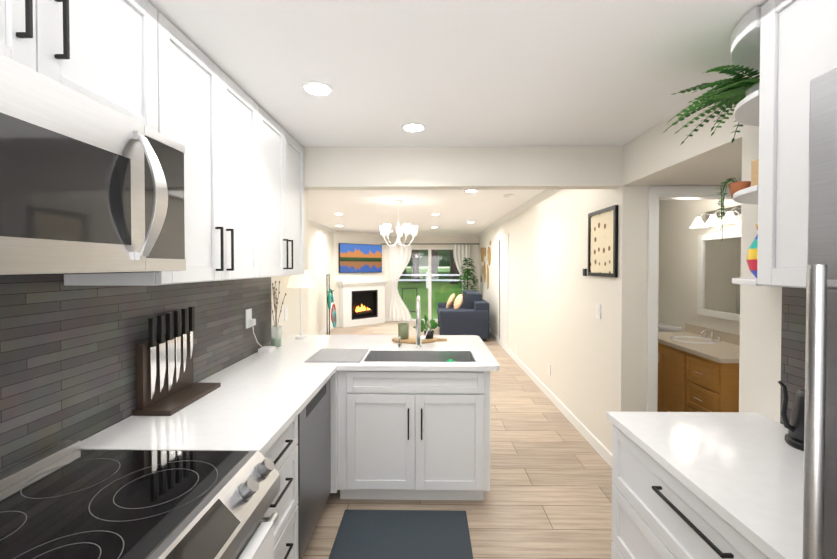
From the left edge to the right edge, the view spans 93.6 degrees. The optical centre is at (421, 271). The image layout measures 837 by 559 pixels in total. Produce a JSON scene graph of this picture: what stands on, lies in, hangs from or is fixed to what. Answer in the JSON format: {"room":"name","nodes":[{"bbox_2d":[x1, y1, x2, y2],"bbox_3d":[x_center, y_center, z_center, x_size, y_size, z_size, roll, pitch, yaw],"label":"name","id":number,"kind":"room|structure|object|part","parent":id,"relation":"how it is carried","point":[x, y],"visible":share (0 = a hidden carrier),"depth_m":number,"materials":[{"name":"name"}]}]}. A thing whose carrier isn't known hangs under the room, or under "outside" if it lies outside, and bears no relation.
{"room":"kitchen","nodes":[
{"label":"kitchen","id":0,"kind":"room"},
{"bbox_2d":[0,190,308,472],"bbox_3d":[-1.289,0.317,1.472,0.120,2.420,5.300,0,1,1],"label":"wall","id":1,"kind":"structure","parent":0,"point":[67,362],"depth_m":1.47,"materials":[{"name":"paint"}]},
{"bbox_2d":[0,0,71,88],"bbox_3d":[-1.069,-0.652,0.776,0.337,0.454,0.404,0,1,1],"label":"upper cabinet","id":2,"kind":"object","parent":1,"relation":"attached to","point":[35,34],"depth_m":0.93,"materials":[{"name":"white wood"}]},
{"bbox_2d":[72,0,167,135],"bbox_3d":[-1.064,-0.657,1.097,0.337,0.454,0.474,0,1,1],"label":"upper cabinet","id":3,"kind":"object","parent":1,"relation":"attached to","point":[146,63],"depth_m":1.19,"materials":[{"name":"white wood"}]},
{"bbox_2d":[0,54,185,275],"bbox_3d":[-0.985,-0.208,0.959,0.499,0.431,0.754,0,1,1],"label":"microwave","id":4,"kind":"object","parent":3,"relation":"attached to","point":[88,185],"visible":1,"depth_m":0.93,"materials":[{"name":"silver metal"}]},
{"bbox_2d":[64,17,267,285],"bbox_3d":[-1.053,-0.426,1.759,0.337,0.936,0.844,0,1,1],"label":"upper cabinet","id":5,"kind":"object","parent":1,"relation":"attached to","point":[223,132],"depth_m":1.67,"materials":[{"name":"white wood"}]},
{"bbox_2d":[246,308,251,328],"bbox_3d":[-1.205,0.328,2.736,0.006,0.130,0.080,0,1,1],"label":"electrical outlet","id":6,"kind":"object","parent":1,"relation":"attached to","point":[248,313],"visible":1,"depth_m":2.73,"materials":[{"name":"white plastic"}]},
{"bbox_2d":[284,306,287,320],"bbox_3d":[-1.192,0.372,3.459,0.010,0.120,0.075,0,1,1],"label":"light switch","id":7,"kind":"object","parent":1,"relation":"attached to","point":[285,313],"visible":1,"depth_m":3.43,"materials":[{"name":"white plastic"}]},
{"bbox_2d":[268,115,304,276],"bbox_3d":[-1.042,-0.437,2.484,0.337,0.936,0.841,0,1,1],"label":"upper cabinet","id":8,"kind":"object","parent":1,"relation":"attached to","point":[286,255],"depth_m":2.50,"materials":[{"name":"white wood"}]},
{"bbox_2d":[308,224,333,334],"bbox_3d":[-2.293,0.227,7.538,0.120,2.420,7.040,0,1,1],"label":"wall","id":9,"kind":"structure","parent":0,"point":[321,253],"depth_m":8.51,"materials":[{"name":"paint"}]},
{"bbox_2d":[308,220,335,232],"bbox_3d":[-2.200,-0.950,7.519,0.065,0.065,6.800,0,1,1],"label":"crown molding","id":10,"kind":"structure","parent":9,"relation":"attached to","point":[311,223],"depth_m":8.44,"materials":[{"name":"white wood"}]},
{"bbox_2d":[316,325,333,334],"bbox_3d":[-2.235,1.398,6.955,0.014,0.095,5.600,0,1,1],"label":"baseboard","id":11,"kind":"structure","parent":9,"relation":"attached to","point":[324,331],"depth_m":8.92,"materials":[{"name":"white"}]},
{"bbox_2d":[333,231,384,326],"bbox_3d":[-1.647,0.185,10.388,1.860,2.420,0.100,-1,1,-44],"label":"wall","id":12,"kind":"structure","parent":0,"point":[357,237],"depth_m":10.16,"materials":[{"name":"paint"}]},
{"bbox_2d":[339,243,381,272],"bbox_3d":[-1.593,-0.339,10.324,1.340,0.750,0.048,-1,1,-44],"label":"tv","id":13,"kind":"object","parent":12,"relation":"attached to","point":[360,258],"visible":1,"depth_m":10.26,"materials":[{"name":"black metal"}]},
{"bbox_2d":[385,236,478,317],"bbox_3d":[-0.293,0.176,10.966,3.770,2.420,0.120,0,1,1],"label":"wall","id":14,"kind":"structure","parent":0,"point":[436,241],"depth_m":10.88,"materials":[{"name":"paint"}]},
{"bbox_2d":[397,248,461,320],"bbox_3d":[0.222,0.363,10.960,2.034,2.047,0.060,0,1,1],"label":"door","id":15,"kind":"structure","parent":14,"relation":"in","point":[429,282],"depth_m":10.94,"materials":[{"name":"white"}]},
{"bbox_2d":[384,234,476,235],"bbox_3d":[-0.289,-1.000,10.856,3.600,0.065,0.065,0,1,1],"label":"crown molding","id":16,"kind":"structure","parent":14,"relation":"attached to","point":[389,234],"depth_m":10.83,"materials":[{"name":"white wood"}]},
{"bbox_3d":[0.205,-0.752,10.829,2.748,0.040,0.107,0,1,1],"label":"curtain rod","id":17,"kind":"object","parent":14,"relation":"attached to","visible":0},
{"bbox_2d":[389,245,411,320],"bbox_3d":[-0.590,0.318,10.833,0.620,2.100,0.080,0,1,1],"label":"curtain","id":18,"kind":"object","parent":17,"relation":"hanging from","point":[399,258],"visible":1,"depth_m":10.84,"materials":[{"name":"white fabric"}]},
{"bbox_2d":[453,245,469,295],"bbox_3d":[1.090,0.319,10.806,0.460,2.100,0.080,0,1,1],"label":"curtain","id":19,"kind":"object","parent":17,"relation":"hanging from","point":[461,253],"visible":0.4,"depth_m":10.79,"materials":[{"name":"white fabric"}]},
{"bbox_2d":[302,321,612,558],"bbox_3d":[0.275,1.527,4.865,5.900,0.100,12.700,0,1,1],"label":"floor","id":20,"kind":"structure","parent":0,"point":[548,495],"depth_m":2.68,"materials":[{"name":"brown wood"}]},
{"bbox_2d":[0,441,279,558],"bbox_3d":[-0.851,1.061,0.976,0.749,0.947,0.754,0,1,1],"label":"range","id":21,"kind":"object","parent":20,"relation":"on","point":[68,500],"visible":1,"depth_m":1.06,"materials":[{"name":"black glass"}]},
{"bbox_2d":[238,522,273,558],"bbox_3d":[-0.486,0.961,1.118,0.037,0.342,0.240,0,1,1],"label":"towel","id":22,"kind":"object","parent":21,"relation":"hanging from","point":[260,544],"visible":0.87,"depth_m":1.17,"materials":[{"name":"white fabric"}]},
{"bbox_2d":[263,416,298,558],"bbox_3d":[-0.911,1.083,1.630,0.628,0.884,0.542,0,1,1],"label":"base cabinet","id":23,"kind":"object","parent":20,"relation":"on","point":[283,452],"depth_m":1.73,"materials":[{"name":"white wood"}]},
{"bbox_2d":[326,274,336,334],"bbox_3d":[-2.020,0.742,8.541,0.274,1.360,0.364,0,1,1],"label":"rack","id":24,"kind":"object","parent":20,"relation":"on","point":[331,307],"visible":0.98,"depth_m":8.45,"materials":[{"name":"black metal"}]},
{"bbox_2d":[330,370,358,498],"bbox_3d":[-0.862,1.065,2.827,0.688,0.884,0.658,0,1,1],"label":"base cabinet","id":25,"kind":"object","parent":20,"relation":"on","point":[344,384],"depth_m":2.51,"materials":[{"name":"white wood"}]},
{"bbox_2d":[80,335,371,454],"bbox_3d":[-0.802,0.612,2.469,0.818,0.030,2.238,0,1,1],"label":"countertop","id":26,"kind":"structure","parent":25,"relation":"on","point":[256,402],"depth_m":1.74,"materials":[{"name":"white stone"}]},
{"bbox_2d":[133,330,220,415],"bbox_3d":[-1.134,0.456,1.851,0.162,0.299,0.400,0,1,1],"label":"knife block","id":27,"kind":"object","parent":26,"relation":"on","point":[185,390],"visible":0.81,"depth_m":1.76,"materials":[{"name":"brown wood"}]},
{"bbox_2d":[148,315,161,399],"bbox_3d":[-1.174,0.381,1.719,0.019,0.354,0.035,0,1,1],"label":"knife","id":28,"kind":"object","parent":27,"relation":"in","point":[151,321],"depth_m":1.72,"materials":[{"name":"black metal"}]},
{"bbox_2d":[162,313,171,390],"bbox_3d":[-1.173,0.371,1.779,0.019,0.344,0.041,0,1,1],"label":"knife","id":29,"kind":"object","parent":27,"relation":"in","point":[168,315],"depth_m":1.81,"materials":[{"name":"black metal"}]},
{"bbox_2d":[171,308,185,382],"bbox_3d":[-1.172,0.373,1.863,0.019,0.368,0.094,0,1,1],"label":"knife","id":30,"kind":"object","parent":27,"relation":"in","point":[180,320],"depth_m":1.88,"materials":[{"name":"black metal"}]},
{"bbox_2d":[186,306,191,357],"bbox_3d":[-1.170,0.341,1.943,0.019,0.314,0.027,0,1,1],"label":"knife","id":31,"kind":"object","parent":27,"relation":"in","point":[188,310],"depth_m":1.98,"materials":[{"name":"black metal"}]},
{"bbox_2d":[192,306,194,351],"bbox_3d":[-1.169,0.311,1.997,0.019,0.264,0.023,0,1,1],"label":"knife","id":32,"kind":"object","parent":27,"relation":"in","point":[193,307],"depth_m":2.00,"materials":[{"name":"black metal"}]},
{"bbox_2d":[248,319,275,352],"bbox_3d":[-1.153,0.461,2.847,0.092,0.259,0.250,0,1,1],"label":"power strip","id":33,"kind":"object","parent":26,"relation":"on","point":[262,349],"visible":1,"depth_m":2.85,"materials":[{"name":"white plastic"}]},
{"bbox_2d":[270,281,285,345],"bbox_3d":[-1.145,0.332,3.101,0.105,0.511,0.142,0,1,1],"label":"vase","id":34,"kind":"object","parent":26,"relation":"on","point":[277,341],"visible":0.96,"depth_m":3.08,"materials":[{"name":"clear glass"}]},
{"bbox_2d":[287,270,313,338],"bbox_3d":[-1.053,0.287,3.418,0.224,0.590,0.224,0,1,1],"label":"table lamp","id":35,"kind":"object","parent":26,"relation":"on","point":[301,281],"visible":0.92,"depth_m":3.35,"materials":[{"name":"white fabric"}]},
{"bbox_2d":[297,379,330,558],"bbox_3d":[-0.875,1.025,2.199,0.584,0.782,0.594,0,1,1],"label":"dishwasher","id":36,"kind":"object","parent":25,"relation":"in","point":[314,461],"visible":0.21,"depth_m":2.12,"materials":[{"name":"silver metal"}]},
{"bbox_2d":[336,359,499,370],"bbox_3d":[-0.011,0.611,2.531,1.018,0.030,0.110,0,1,1],"label":"countertop","id":37,"kind":"structure","parent":25,"relation":"on","point":[480,364],"depth_m":2.48,"materials":[{"name":"white stone"}]},
{"bbox_2d":[305,349,368,362],"bbox_3d":[-0.582,0.588,2.765,0.364,0.008,0.400,0,1,1],"label":"drying mat","id":38,"kind":"object","parent":37,"relation":"on","point":[342,355],"visible":0.98,"depth_m":2.73,"materials":[{"name":"fabric"}]},
{"bbox_2d":[363,351,475,361],"bbox_3d":[-0.014,0.702,2.757,0.748,0.212,0.338,0,1,1],"label":"sink","id":39,"kind":"object","parent":37,"relation":"in","point":[416,356],"visible":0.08,"depth_m":2.92,"materials":[{"name":"silver metal"}]},
{"bbox_2d":[352,335,486,350],"bbox_3d":[0.000,0.601,3.251,1.018,0.030,0.650,0,1,1],"label":"countertop","id":40,"kind":"structure","parent":25,"relation":"on","point":[377,342],"depth_m":3.19,"materials":[{"name":"white stone"}]},
{"bbox_2d":[397,336,401,348],"bbox_3d":[-0.170,0.545,2.992,0.038,0.088,0.069,0,1,1],"label":"soap dispenser","id":41,"kind":"object","parent":40,"relation":"on","point":[399,345],"visible":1,"depth_m":3.00,"materials":[{"name":"silver metal"}]},
{"bbox_2d":[392,336,446,343],"bbox_3d":[-0.021,0.574,3.306,0.462,0.020,0.262,0,1,1],"label":"cutting board","id":42,"kind":"object","parent":40,"relation":"on","point":[411,340],"visible":0.77,"depth_m":3.25,"materials":[{"name":"brown wood"}]},
{"bbox_2d":[398,323,408,338],"bbox_3d":[-0.155,0.501,3.297,0.094,0.125,0.094,0,1,1],"label":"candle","id":43,"kind":"object","parent":42,"relation":"on","point":[403,330],"visible":0.88,"depth_m":3.26,"materials":[{"name":"green"}]},
{"bbox_2d":[413,315,438,338],"bbox_3d":[0.032,0.461,3.297,0.224,0.206,0.211,0,1,1],"label":"plant","id":44,"kind":"object","parent":42,"relation":"on","point":[430,332],"visible":0.9,"depth_m":3.29,"materials":[{"name":"green plant"}]},
{"bbox_2d":[415,296,428,347],"bbox_3d":[0.000,0.385,2.943,0.111,0.408,0.238,0,1,1],"label":"faucet","id":45,"kind":"object","parent":40,"relation":"on","point":[419,337],"visible":1,"depth_m":2.85,"materials":[{"name":"silver metal"}]},
{"bbox_2d":[468,347,494,358],"bbox_3d":[0.431,0.608,2.741,0.140,0.030,0.300,0,1,1],"label":"countertop","id":46,"kind":"structure","parent":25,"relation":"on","point":[477,352],"depth_m":2.83,"materials":[{"name":"white stone"}]},
{"bbox_2d":[337,280,387,327],"bbox_3d":[-1.521,0.817,10.267,1.440,1.160,0.257,-1,1,-44],"label":"fireplace","id":47,"kind":"object","parent":20,"relation":"on","point":[361,302],"visible":1,"depth_m":10.21,"materials":[{"name":"white"}]},
{"bbox_2d":[328,509,472,558],"bbox_3d":[-0.107,1.507,2.208,0.760,0.016,0.515,0,1,1],"label":"kitchen mat","id":48,"kind":"object","parent":20,"relation":"on","point":[403,534],"visible":0.98,"depth_m":2.23,"materials":[{"name":"fabric"}]},
{"bbox_2d":[437,290,489,340],"bbox_3d":[0.873,0.933,8.798,1.030,0.970,1.740,0,1,1],"label":"sofa","id":49,"kind":"object","parent":20,"relation":"on","point":[470,316],"visible":0.96,"depth_m":7.93,"materials":[{"name":"fabric"}]},
{"bbox_2d":[446,294,462,308],"bbox_3d":[0.711,0.669,8.627,0.338,0.357,0.728,0,1,1],"label":"throw pillows","id":50,"kind":"object","parent":49,"relation":"on","point":[458,301],"visible":0.88,"depth_m":8.44,"materials":[{"name":"beige fabric"}]},
{"bbox_2d":[658,321,681,331],"bbox_3d":[2.515,1.046,4.563,0.702,0.870,0.440,0,1,1],"label":"toilet","id":51,"kind":"object","parent":20,"relation":"on","point":[664,327],"visible":0.02,"depth_m":4.34,"materials":[{"name":"white ceramic"}]},
{"bbox_2d":[611,424,769,558],"bbox_3d":[1.105,1.090,1.173,0.657,0.884,1.043,0,1,1],"label":"base cabinet","id":52,"kind":"object","parent":20,"relation":"on","point":[659,511],"visible":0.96,"depth_m":1.35,"materials":[{"name":"white wood"}]},
{"bbox_2d":[606,412,803,558],"bbox_3d":[1.113,0.631,1.172,0.641,0.030,1.055,0,1,1],"label":"countertop","id":53,"kind":"structure","parent":52,"relation":"on","point":[742,473],"depth_m":1.25,"materials":[{"name":"white stone"}]},
{"bbox_2d":[778,381,804,450],"bbox_3d":[1.346,0.500,1.343,0.174,0.226,0.192,0,1,1],"label":"kettle","id":54,"kind":"object","parent":53,"relation":"on","point":[794,436],"visible":0.33,"depth_m":1.37,"materials":[{"name":"black metal"}]},
{"bbox_2d":[657,323,739,411],"bbox_3d":[2.568,1.023,3.631,0.570,0.944,1.240,0,1,1],"label":"bathroom vanity","id":55,"kind":"object","parent":20,"relation":"on","point":[688,382],"depth_m":3.42,"materials":[{"name":"brown wood"}]},
{"bbox_3d":[2.574,0.623,3.625,0.557,0.144,1.240,0,1,1],"label":"bathroom vanity top","id":56,"kind":"part","parent":55,"relation":"part of","materials":[{"name":"beige stone"}]},
{"bbox_2d":[802,68,836,558],"bbox_3d":[0.991,0.621,0.164,0.852,1.850,0.948,0,1,1],"label":"refrigerator","id":57,"kind":"object","parent":20,"relation":"on","point":[820,489],"visible":1,"depth_m":0.59,"materials":[{"name":"silver metal"}]},
{"bbox_2d":[148,0,768,233],"bbox_3d":[0.275,-0.993,4.828,5.900,0.100,12.700,0,1,1],"label":"ceiling","id":58,"kind":"structure","parent":0,"point":[455,73],"depth_m":1.76,"materials":[{"name":"paint"}]},
{"bbox_2d":[302,81,332,95],"bbox_3d":[-0.511,-0.895,1.931,0.149,0.009,0.149,0,1,-8],"label":"recessed light","id":59,"kind":"object","parent":58,"relation":"in","point":[316,88],"depth_m":1.91,"materials":[{"name":"white plastic"}]},
{"bbox_2d":[380,200,417,248],"bbox_3d":[-0.317,-0.624,5.313,0.522,0.650,0.504,0,1,1],"label":"chandelier","id":60,"kind":"object","parent":58,"relation":"hanging from","point":[385,229],"visible":1,"depth_m":5.28,"materials":[{"name":"white metal"}]},
{"bbox_2d":[402,123,424,131],"bbox_3d":[-0.053,-0.903,2.474,0.149,0.009,0.149,0,1,-23],"label":"recessed light","id":61,"kind":"object","parent":58,"relation":"in","point":[410,127],"depth_m":2.46,"materials":[{"name":"white plastic"}]},
{"bbox_2d":[504,194,513,197],"bbox_3d":[1.075,-0.927,4.866,0.120,0.031,0.120,0,1,1],"label":"smoke detector","id":62,"kind":"object","parent":58,"relation":"attached to","point":[508,195],"visible":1,"depth_m":4.82,"materials":[{"name":"white plastic"}]},
{"bbox_2d":[303,146,622,189],"bbox_3d":[0.130,-0.770,2.948,2.670,0.290,0.130,0,1,1],"label":"header beam","id":63,"kind":"structure","parent":0,"point":[466,168],"depth_m":2.88,"materials":[{"name":"paint"}]},
{"bbox_2d":[479,71,805,453],"bbox_3d":[1.556,0.266,4.886,0.120,2.420,12.220,0,1,1],"label":"wall","id":64,"kind":"structure","parent":0,"point":[555,295],"depth_m":3.31,"materials":[{"name":"paint"}]},
{"bbox_2d":[480,247,485,281],"bbox_3d":[1.569,-0.162,10.058,0.014,0.930,0.970,0,1,1],"label":"artwork","id":65,"kind":"object","parent":64,"relation":"attached to","point":[483,251],"depth_m":9.94,"materials":[{"name":"brown wood"}]},
{"bbox_2d":[487,241,490,288],"bbox_3d":[1.554,-0.140,9.131,0.014,1.120,0.566,0,1,1],"label":"artwork","id":66,"kind":"object","parent":64,"relation":"attached to","point":[489,250],"depth_m":9.12,"materials":[{"name":"brown wood"}]},
{"bbox_2d":[498,233,508,352],"bbox_3d":[1.527,0.379,7.389,0.015,2.120,0.920,0,1,1],"label":"door frame","id":67,"kind":"structure","parent":64,"relation":"attached to","point":[503,257],"depth_m":7.35,"materials":[{"name":"white wood"}]},
{"bbox_2d":[477,189,561,235],"bbox_3d":[1.495,-0.942,6.925,0.065,0.065,7.870,0,1,1],"label":"crown molding","id":68,"kind":"structure","parent":64,"relation":"attached to","point":[543,195],"depth_m":5.65,"materials":[{"name":"white wood"}]},
{"bbox_2d":[548,363,550,374],"bbox_3d":[1.486,1.141,4.578,0.006,0.120,0.075,0,1,1],"label":"outlet","id":69,"kind":"object","parent":64,"relation":"attached to","point":[549,369],"depth_m":4.56,"materials":[{"name":"white plastic"}]},
{"bbox_2d":[490,329,611,467],"bbox_3d":[1.520,1.399,6.895,0.014,0.095,7.999,0,1,1],"label":"baseboard","id":70,"kind":"structure","parent":64,"relation":"attached to","point":[600,448],"depth_m":4.01,"materials":[{"name":"white wood"}]},
{"bbox_2d":[596,303,600,318],"bbox_3d":[1.463,0.330,3.261,0.009,0.120,0.075,0,1,1],"label":"light switch","id":71,"kind":"object","parent":64,"relation":"attached to","point":[598,311],"visible":1,"depth_m":3.25,"materials":[{"name":"white plastic"}]},
{"bbox_2d":[588,205,617,276],"bbox_3d":[1.456,-0.228,3.180,0.022,0.540,0.500,0,1,1],"label":"picture frame","id":72,"kind":"object","parent":64,"relation":"attached to","point":[602,242],"visible":1,"depth_m":3.15,"materials":[{"name":"black metal"}]},
{"bbox_2d":[747,0,836,287],"bbox_3d":[1.277,-0.414,0.971,0.308,0.936,0.698,0,1,1],"label":"upper cabinet","id":73,"kind":"object","parent":64,"relation":"attached to","point":[787,49],"depth_m":1.23,"materials":[{"name":"white wood"}]},
{"bbox_2d":[663,65,759,144],"bbox_3d":[1.181,-0.670,1.585,0.405,0.213,0.418,0,1,1],"label":"potted plant","id":74,"kind":"object","parent":73,"relation":"on","point":[736,91],"visible":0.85,"depth_m":1.54,"materials":[{"name":"green plant"}]},
{"bbox_2d":[715,177,750,241],"bbox_3d":[1.220,-0.245,1.571,0.154,0.253,0.119,0,1,1],"label":"trailing plant","id":75,"kind":"object","parent":73,"relation":"in","point":[735,186],"visible":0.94,"depth_m":1.55,"materials":[{"name":"green plant"}]},
{"bbox_2d":[746,224,757,277],"bbox_3d":[1.271,-0.073,1.445,0.120,0.200,0.120,0,1,1],"label":"vase","id":76,"kind":"object","parent":73,"relation":"in","point":[752,255],"visible":0.12,"depth_m":1.45,"materials":[{"name":"multicoloured ceramic"}]},
{"bbox_2d":[751,159,758,186],"bbox_3d":[1.289,-0.356,1.458,0.075,0.125,0.075,0,1,1],"label":"box","id":77,"kind":"object","parent":73,"relation":"in","point":[754,171],"visible":0.12,"depth_m":1.48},
{"bbox_2d":[637,185,727,411],"bbox_3d":[2.214,0.295,2.916,1.260,2.420,0.100,0,1,1],"label":"wall","id":78,"kind":"structure","parent":0,"point":[642,298],"depth_m":2.87,"materials":[{"name":"paint"}]},
{"bbox_2d":[646,186,732,411],"bbox_3d":[2.094,0.443,2.912,0.890,2.125,0.117,0,1,1],"label":"door frame","id":79,"kind":"structure","parent":78,"relation":"attached to","point":[656,194],"depth_m":2.86,"materials":[{"name":"white wood"}]},
{"bbox_2d":[623,73,741,185],"bbox_3d":[2.145,-0.761,2.306,1.380,0.290,1.090,0,1,1],"label":"beam","id":80,"kind":"structure","parent":0,"point":[655,156],"depth_m":2.33,"materials":[{"name":"paint"}]},
{"bbox_2d":[658,199,740,334],"bbox_3d":[2.913,0.287,3.460,0.120,2.420,3.630,0,1,1],"label":"wall","id":81,"kind":"structure","parent":0,"point":[678,273],"depth_m":4.30,"materials":[{"name":"paint"}]},
{"bbox_2d":[690,206,740,227],"bbox_3d":[2.741,-0.505,3.646,0.225,0.160,0.560,0,1,1],"label":"sconce","id":82,"kind":"object","parent":81,"relation":"attached to","point":[713,217],"visible":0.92,"depth_m":3.62,"materials":[{"name":"white glass"}]},
{"bbox_2d":[697,230,740,321],"bbox_3d":[2.838,0.040,3.652,0.030,0.810,0.760,0,1,1],"label":"bathroom mirror","id":83,"kind":"object","parent":81,"relation":"attached to","point":[719,269],"visible":0.58,"depth_m":3.75,"materials":[{"name":"white mirror"}]},
{"label":"outside","id":84,"kind":"structure","parent":0,"visible":0},
{"bbox_2d":[397,268,461,318],"bbox_3d":[0.593,0.458,40.518,80.000,1.220,58.970,0,1,1],"label":"lawn","id":85,"kind":"structure","parent":84,"point":[449,292],"depth_m":21.82,"materials":[{"name":"green plant"}]},
{"bbox_2d":[402,288,416,311],"bbox_3d":[-0.383,0.983,12.235,0.480,0.930,0.030,0,1,1],"label":"railing","id":86,"kind":"object","parent":85,"relation":"on","point":[409,288],"depth_m":12.21,"materials":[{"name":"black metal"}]},
{"bbox_2d":[400,250,458,283],"bbox_3d":[0.546,-7.127,37.455,90.000,15.760,28.872,0,1,1],"label":"trees","id":87,"kind":"object","parent":85,"relation":"on","point":[439,256],"depth_m":34.62,"materials":[{"name":"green plant"}]},
{"bbox_2d":[399,272,459,287],"bbox_3d":[0.330,0.540,24.004,48.140,0.990,0.140,0,1,1],"label":"fence","id":88,"kind":"object","parent":85,"relation":"on","point":[426,279],"depth_m":23.97,"materials":[{"name":"white wood"}]},
{"bbox_3d":[1.191,1.103,10.216,0.342,0.591,0.340,0,1,1],"label":"plant stand","id":89,"kind":"object","parent":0,"visible":0},
{"bbox_2d":[454,258,478,294],"bbox_3d":[1.174,0.223,10.221,0.787,1.166,0.794,0,1,1],"label":"topiary plant","id":90,"kind":"object","parent":89,"relation":"on","point":[467,272],"visible":0.83,"depth_m":10.09,"materials":[{"name":"green plant"}]}
]}

